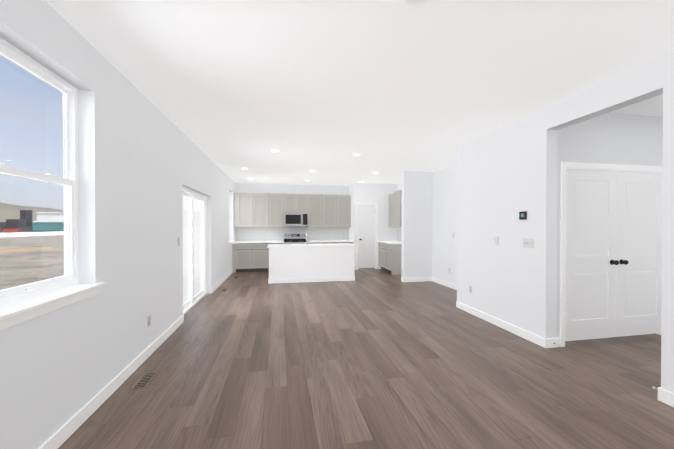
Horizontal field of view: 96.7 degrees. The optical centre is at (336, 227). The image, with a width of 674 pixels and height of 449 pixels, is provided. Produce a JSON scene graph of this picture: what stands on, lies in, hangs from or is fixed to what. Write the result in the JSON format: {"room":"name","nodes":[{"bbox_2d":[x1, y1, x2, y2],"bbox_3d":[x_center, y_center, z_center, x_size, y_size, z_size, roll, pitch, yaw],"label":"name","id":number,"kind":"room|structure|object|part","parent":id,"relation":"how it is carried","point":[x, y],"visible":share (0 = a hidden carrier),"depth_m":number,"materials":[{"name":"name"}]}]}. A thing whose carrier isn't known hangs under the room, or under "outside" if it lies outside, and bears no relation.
{"room":"empty living room","nodes":[
{"label":"empty living room","id":0,"kind":"room"},
{"bbox_2d":[0,0,234,448],"bbox_3d":[-2.207,0.001,3.545,0.200,2.790,12.600,0,0,-11],"label":"wall","id":1,"kind":"structure","parent":0,"point":[143,160],"depth_m":2.46,"materials":[{"name":"white paint"}]},
{"bbox_2d":[0,37,78,306],"bbox_3d":[-1.931,-0.308,1.844,0.081,1.490,0.900,0,0,-11],"label":"living room window","id":2,"kind":"structure","parent":1,"relation":"in","point":[68,180],"depth_m":2.04,"materials":[{"name":"white plastic"}]},
{"bbox_2d":[0,282,105,330],"bbox_3d":[-1.820,0.479,1.871,0.163,0.084,1.010,0,0,-11],"label":"sill","id":3,"kind":"structure","parent":1,"relation":"attached to","point":[16,313],"depth_m":1.81,"materials":[{"name":"white wood"}]},
{"bbox_2d":[38,315,183,448],"bbox_3d":[-1.601,1.360,0.977,0.017,0.105,7.010,0,0,-11],"label":"baseboard","id":4,"kind":"structure","parent":1,"relation":"attached to","point":[66,431],"depth_m":2.37,"materials":[{"name":"white wood"}]},
{"bbox_2d":[148,315,150,326],"bbox_3d":[-2.046,1.018,3.267,0.008,0.116,0.072,0,0,-11],"label":"outlet","id":5,"kind":"object","parent":1,"relation":"attached to","point":[149,320],"visible":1,"depth_m":3.27,"materials":[{"name":"white plastic"}]},
{"bbox_2d":[182,187,206,314],"bbox_3d":[-2.586,0.369,5.302,0.100,2.030,1.870,0,0,-11],"label":"slider","id":6,"kind":"object","parent":1,"relation":"attached to","point":[194,253],"visible":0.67,"depth_m":5.40,"materials":[{"name":"white glass"}]},
{"bbox_2d":[211,270,231,292],"bbox_3d":[-2.881,1.316,7.624,0.014,0.105,2.790,0,0,-11],"label":"baseboard","id":7,"kind":"structure","parent":1,"relation":"attached to","point":[226,276],"depth_m":7.17,"materials":[{"name":"white wood"}]},
{"bbox_2d":[235,183,348,194],"bbox_3d":[-0.643,-0.043,10.184,5.380,2.790,0.150,0,0,-11],"label":"wall","id":8,"kind":"structure","parent":0,"point":[289,188],"depth_m":9.93,"materials":[{"name":"white paint"}]},
{"bbox_2d":[234,193,252,226],"bbox_3d":[-2.953,-0.548,9.490,0.578,1.070,0.330,0,0,-11],"label":"upper cabinet","id":9,"kind":"object","parent":8,"relation":"attached to","point":[245,209],"depth_m":9.34,"materials":[{"name":"grey wood"}]},
{"bbox_3d":[-3.181,-0.548,9.457,0.118,1.070,0.310,0,0,-11],"label":"upper cabinet filler","id":10,"kind":"part","parent":9,"relation":"part of","materials":[{"name":"beige wood"}]},
{"bbox_2d":[253,193,268,226],"bbox_3d":[-2.434,-0.549,9.590,0.480,1.070,0.330,0,0,-11],"label":"upper cabinet","id":11,"kind":"object","parent":8,"relation":"attached to","point":[260,210],"visible":0.94,"depth_m":9.44,"materials":[{"name":"grey wood"}]},
{"bbox_2d":[268,193,283,226],"bbox_3d":[-1.962,-0.550,9.681,0.480,1.070,0.330,0,0,-11],"label":"upper cabinet","id":12,"kind":"object","parent":8,"relation":"attached to","point":[276,209],"visible":1,"depth_m":9.53,"materials":[{"name":"grey wood"}]},
{"bbox_2d":[235,226,348,240],"bbox_3d":[-1.433,-0.024,9.949,3.736,0.915,0.010,0,0,-11],"label":"backsplash","id":13,"kind":"structure","parent":8,"relation":"attached to","point":[272,233],"depth_m":9.89,"materials":[{"name":"tile"}]},
{"bbox_2d":[284,194,307,212],"bbox_3d":[-1.353,-0.783,9.796,0.760,0.605,0.330,0,0,-11],"label":"upper cabinet","id":14,"kind":"object","parent":8,"relation":"attached to","point":[295,203],"visible":0.94,"depth_m":9.63,"materials":[{"name":"grey wood"}]},
{"bbox_2d":[284,213,307,225],"bbox_3d":[-1.343,-0.262,9.744,0.752,0.431,0.443,0,0,-11],"label":"microwave","id":15,"kind":"object","parent":14,"relation":"attached to","point":[295,219],"visible":0.98,"depth_m":9.56,"materials":[{"name":"silver metal"}]},
{"bbox_2d":[307,194,321,226],"bbox_3d":[-0.745,-0.551,9.915,0.480,1.070,0.330,0,0,-11],"label":"upper cabinet","id":16,"kind":"object","parent":8,"relation":"attached to","point":[314,210],"visible":0.98,"depth_m":9.76,"materials":[{"name":"grey wood"}]},
{"bbox_2d":[322,194,336,226],"bbox_3d":[-0.273,-0.552,10.006,0.480,1.070,0.330,0,0,-11],"label":"upper cabinet","id":17,"kind":"object","parent":8,"relation":"attached to","point":[329,210],"visible":0.96,"depth_m":9.85,"materials":[{"name":"grey wood"}]},
{"bbox_2d":[337,195,350,226],"bbox_3d":[0.197,-0.552,10.096,0.478,1.070,0.330,0,0,-11],"label":"upper cabinet","id":18,"kind":"object","parent":8,"relation":"attached to","point":[343,210],"visible":0.98,"depth_m":9.95,"materials":[{"name":"grey wood"}]},
{"bbox_2d":[349,184,352,240],"bbox_3d":[0.508,-0.042,10.024,0.100,2.790,0.600,0,0,-11],"label":"wall","id":19,"kind":"structure","parent":0,"point":[351,227],"depth_m":9.90,"materials":[{"name":"white paint"}]},
{"bbox_2d":[45,0,673,185],"bbox_3d":[1.171,-1.449,4.185,7.080,0.100,12.600,0,0,-11],"label":"ceiling","id":20,"kind":"structure","parent":0,"point":[327,89],"depth_m":2.60,"materials":[{"name":"white paint"}]},
{"bbox_2d":[406,0,426,5],"bbox_3d":[0.468,-1.362,1.749,0.144,0.041,0.144,0,0,-11],"label":"smoke detector","id":21,"kind":"object","parent":20,"relation":"attached to","point":[414,2],"visible":1,"depth_m":1.79,"materials":[{"name":"white plastic"}]},
{"bbox_2d":[58,268,673,448],"bbox_3d":[1.171,1.441,4.204,7.080,0.100,12.600,0,0,-11],"label":"floor","id":22,"kind":"structure","parent":0,"point":[370,358],"depth_m":2.73,"materials":[{"name":"brown wood"}]},
{"bbox_2d":[131,372,157,388],"bbox_3d":[-1.756,1.398,2.744,0.115,0.004,0.285,0,0,-11],"label":"floor vent","id":23,"kind":"object","parent":22,"relation":"in","point":[144,380],"visible":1,"depth_m":2.73,"materials":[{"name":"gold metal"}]},
{"bbox_2d":[232,243,251,272],"bbox_3d":[-2.925,0.917,9.356,0.578,0.880,0.623,0,0,-11],"label":"base cabinet","id":24,"kind":"object","parent":22,"relation":"on","point":[243,257],"depth_m":9.06,"materials":[{"name":"grey wood"}]},
{"bbox_3d":[-3.163,0.918,9.321,0.098,0.880,0.603,0,0,-11],"label":"base cabinet filler","id":25,"kind":"part","parent":24,"relation":"part of","materials":[{"name":"grey wood"}]},
{"bbox_2d":[252,243,267,271],"bbox_3d":[-2.406,0.917,9.456,0.480,0.880,0.623,0,0,-11],"label":"base cabinet","id":26,"kind":"object","parent":22,"relation":"on","point":[259,257],"visible":0.92,"depth_m":9.16,"materials":[{"name":"grey wood"}]},
{"bbox_2d":[232,241,283,243],"bbox_3d":[-2.453,0.457,9.431,1.536,0.040,0.648,0,0,-11],"label":"countertop","id":27,"kind":"structure","parent":26,"relation":"on","point":[235,242],"depth_m":9.23,"materials":[{"name":"white stone"}]},
{"bbox_2d":[284,233,308,243],"bbox_3d":[-1.319,0.771,9.626,0.756,1.170,0.662,0,0,-11],"label":"range","id":28,"kind":"object","parent":22,"relation":"on","point":[294,238],"visible":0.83,"depth_m":9.85,"materials":[{"name":"silver metal"}]},
{"bbox_2d":[267,247,354,282],"bbox_3d":[-0.676,0.927,7.874,2.186,0.880,0.718,0,0,-11],"label":"kitchen island","id":29,"kind":"object","parent":22,"relation":"on","point":[298,263],"depth_m":7.52,"materials":[{"name":"painted wood"},{"name":"quartz"}]},
{"bbox_2d":[267,243,354,246],"bbox_3d":[-0.677,0.467,7.875,2.220,0.040,0.760,0,0,-11],"label":"island countertop","id":30,"kind":"structure","parent":29,"relation":"on","point":[327,244],"depth_m":7.63,"materials":[{"name":"white stone"}]},
{"bbox_2d":[379,242,386,270],"bbox_3d":[1.730,0.916,9.560,0.653,0.880,0.580,0,0,-11],"label":"base cabinet","id":31,"kind":"object","parent":22,"relation":"on","point":[382,255],"visible":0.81,"depth_m":9.47,"materials":[{"name":"grey wood"}]},
{"bbox_2d":[385,243,401,274],"bbox_3d":[1.841,0.920,8.985,0.653,0.880,0.592,0,0,-11],"label":"base cabinet","id":32,"kind":"object","parent":22,"relation":"on","point":[393,253],"visible":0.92,"depth_m":8.68,"materials":[{"name":"grey wood"}]},
{"bbox_2d":[378,241,401,243],"bbox_3d":[1.775,0.458,9.258,0.678,0.040,1.185,0,0,-11],"label":"countertop","id":33,"kind":"structure","parent":32,"relation":"on","point":[393,242],"depth_m":8.98,"materials":[{"name":"white stone"}]},
{"bbox_2d":[353,183,396,268],"bbox_3d":[1.257,-0.041,9.811,1.490,2.790,0.100,0,0,-11],"label":"wall","id":34,"kind":"structure","parent":0,"point":[371,193],"depth_m":9.78,"materials":[{"name":"white paint"}]},
{"bbox_2d":[358,205,375,267],"bbox_3d":[0.979,0.293,9.712,0.592,2.035,0.108,0,0,-11],"label":"pantry door","id":35,"kind":"structure","parent":34,"relation":"in","point":[366,236],"depth_m":9.73,"materials":[{"name":"white wood"}]},
{"bbox_2d":[356,203,377,269],"bbox_3d":[0.968,0.275,9.750,0.738,2.159,0.116,0,0,-11],"label":"door frame","id":36,"kind":"structure","parent":34,"relation":"attached to","point":[357,204],"depth_m":9.69,"materials":[{"name":"white wood"}]},
{"bbox_2d":[401,171,431,277],"bbox_3d":[2.040,-0.026,7.645,0.770,2.790,0.150,0,0,-11],"label":"wall","id":37,"kind":"structure","parent":0,"point":[416,259],"depth_m":7.57,"materials":[{"name":"white paint"}]},
{"bbox_2d":[403,277,431,281],"bbox_3d":[2.029,1.317,7.569,0.744,0.105,0.020,0,0,-11],"label":"baseboard","id":38,"kind":"structure","parent":37,"relation":"attached to","point":[421,279],"depth_m":7.57,"materials":[{"name":"white wood"}]},
{"bbox_2d":[397,163,456,284],"bbox_3d":[2.442,-0.029,7.987,0.150,2.790,5.330,0,0,-11],"label":"wall","id":39,"kind":"structure","parent":0,"point":[444,217],"depth_m":7.08,"materials":[{"name":"white paint"}]},
{"bbox_2d":[389,193,393,226],"bbox_3d":[1.887,-0.549,9.591,0.330,1.070,0.460,0,0,-11],"label":"upper cabinet","id":40,"kind":"object","parent":39,"relation":"attached to","point":[391,210],"visible":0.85,"depth_m":9.56,"materials":[{"name":"grey wood"}]},
{"bbox_2d":[394,190,401,226],"bbox_3d":[1.974,-0.566,9.139,0.330,1.110,0.460,0,0,-11],"label":"upper cabinet","id":41,"kind":"object","parent":39,"relation":"attached to","point":[398,208],"visible":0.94,"depth_m":9.00,"materials":[{"name":"grey wood"}]},
{"bbox_2d":[397,227,401,240],"bbox_3d":[2.103,0.213,9.319,0.010,0.450,1.185,0,0,-11],"label":"backsplash","id":42,"kind":"structure","parent":39,"relation":"attached to","point":[399,233],"depth_m":9.70,"materials":[{"name":"tile"}]},
{"bbox_2d":[432,277,456,289],"bbox_3d":[2.645,1.324,6.508,0.014,0.105,2.330,0,0,-11],"label":"baseboard","id":43,"kind":"structure","parent":39,"relation":"attached to","point":[436,280],"depth_m":7.06,"materials":[{"name":"white wood"}]},
{"bbox_2d":[457,50,673,392],"bbox_3d":[2.818,0.012,1.797,0.150,2.790,6.970,0,0,-11],"label":"wall","id":44,"kind":"structure","parent":0,"point":[506,174],"depth_m":3.82,"materials":[{"name":"white paint"}]},
{"bbox_2d":[495,237,498,244],"bbox_3d":[2.261,0.191,4.253,0.016,0.116,0.072,0,0,-11],"label":"light switch","id":45,"kind":"object","parent":44,"relation":"attached to","point":[496,240],"visible":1,"depth_m":4.24,"materials":[{"name":"white plastic"}]},
{"bbox_2d":[456,301,547,347],"bbox_3d":[2.249,1.338,4.337,0.017,0.105,1.784,0,0,-11],"label":"baseboard","id":46,"kind":"structure","parent":44,"relation":"attached to","point":[536,339],"depth_m":4.06,"materials":[{"name":"white wood"}]},
{"bbox_2d":[519,211,527,219],"bbox_3d":[2.348,-0.151,3.778,0.024,0.116,0.116,0,0,-11],"label":"thermostat","id":47,"kind":"object","parent":44,"relation":"attached to","point":[523,215],"visible":0.96,"depth_m":3.76,"materials":[{"name":"black plastic"}]},
{"bbox_2d":[523,238,533,247],"bbox_3d":[2.365,0.195,3.712,0.016,0.116,0.164,0,0,-11],"label":"light switch","id":48,"kind":"object","parent":44,"relation":"attached to","point":[528,243],"visible":1,"depth_m":3.71,"materials":[{"name":"white plastic"}]},
{"bbox_2d":[547,55,662,129],"bbox_3d":[2.595,-1.260,2.948,0.150,0.260,1.070,0,0,-11],"label":"lintel","id":49,"kind":"object","parent":44,"relation":"attached to","point":[642,82],"visible":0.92,"depth_m":2.80,"materials":[{"name":"white paint"}]},
{"bbox_2d":[658,387,673,406],"bbox_3d":[3.001,1.364,0.418,0.020,0.105,4.114,0,0,-11],"label":"baseboard","id":50,"kind":"structure","parent":44,"relation":"attached to","point":[664,396],"depth_m":2.39,"materials":[{"name":"white wood"}]},
{"bbox_2d":[557,112,662,337],"bbox_3d":[3.686,-0.001,3.772,2.300,2.790,0.120,0,0,-11],"label":"wall","id":51,"kind":"structure","parent":0,"point":[620,139],"depth_m":3.63,"materials":[{"name":"white paint"}]},
{"bbox_2d":[565,170,618,340],"bbox_3d":[3.063,0.333,3.596,0.777,2.035,0.108,0,0,-11],"label":"closet door","id":52,"kind":"structure","parent":51,"relation":"in","point":[592,262],"depth_m":3.62,"materials":[{"name":"white wood"}]},
{"bbox_2d":[560,162,662,346],"bbox_3d":[3.437,0.315,3.718,1.698,2.159,0.136,0,0,-11],"label":"door frame","id":53,"kind":"structure","parent":51,"relation":"attached to","point":[565,166],"depth_m":3.50,"materials":[{"name":"white wood"}]},
{"bbox_2d":[616,172,661,336],"bbox_3d":[3.830,0.332,3.743,0.777,2.035,0.108,0,0,-11],"label":"closet door","id":54,"kind":"structure","parent":51,"relation":"in","point":[639,265],"depth_m":3.76,"materials":[{"name":"white wood"}]},
{"label":"outside","id":55,"kind":"structure","parent":0,"visible":0},
{"bbox_2d":[0,202,63,221],"bbox_3d":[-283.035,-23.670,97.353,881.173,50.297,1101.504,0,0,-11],"label":"hills","id":56,"kind":"structure","parent":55,"point":[9,207],"depth_m":400.55,"materials":[{"name":"brown"}]},
{"bbox_2d":[0,232,63,289],"bbox_3d":[-208.004,2.249,-34.943,418.510,0.300,510.000,0,0,-11],"label":"ground","id":57,"kind":"structure","parent":55,"point":[45,258],"depth_m":16.03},
{"bbox_2d":[0,222,5,231],"bbox_3d":[-98.059,-0.277,113.474,0.500,2.800,140.000,0,0,-11],"label":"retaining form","id":58,"kind":"object","parent":57,"relation":"on","point":[2,225],"depth_m":81.91,"materials":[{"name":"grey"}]},
{"bbox_2d":[3,210,32,232],"bbox_3d":[-63.084,-1.025,60.000,2.650,5.000,5.420,0,0,-11],"label":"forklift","id":59,"kind":"object","parent":57,"relation":"on","point":[17,226],"depth_m":58.80,"materials":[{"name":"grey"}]},
{"bbox_2d":[0,247,63,252],"bbox_3d":[-22.985,1.628,27.565,9.500,0.120,14.900,0,0,-11],"label":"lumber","id":60,"kind":"object","parent":57,"relation":"on","point":[20,249],"depth_m":22.05,"materials":[{"name":"beige wood"}]},
{"bbox_2d":[0,231,63,237],"bbox_3d":[-53.923,1.131,55.269,0.400,0.750,19.000,0,0,-11],"label":"barrier","id":61,"kind":"object","parent":57,"relation":"on","point":[37,233],"depth_m":51.86,"materials":[{"name":"white"}]},
{"bbox_2d":[33,212,63,231],"bbox_3d":[-67.717,-1.132,76.150,6.300,5.000,15.550,0,0,-11],"label":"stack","id":62,"kind":"object","parent":57,"relation":"on","point":[52,222],"depth_m":68.99,"materials":[{"name":"teal"}]},
{"bbox_3d":[-0.246,0.914,9.871,0.480,0.880,0.623,0,0,-11],"label":"base cabinet","id":63,"kind":"object","parent":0,"visible":0},
{"bbox_2d":[307,240,352,242],"bbox_3d":[-0.243,0.454,9.856,1.436,0.040,0.648,0,0,-11],"label":"countertop","id":64,"kind":"structure","parent":63,"relation":"on","point":[320,241],"depth_m":9.61,"materials":[{"name":"white stone"}]}
]}

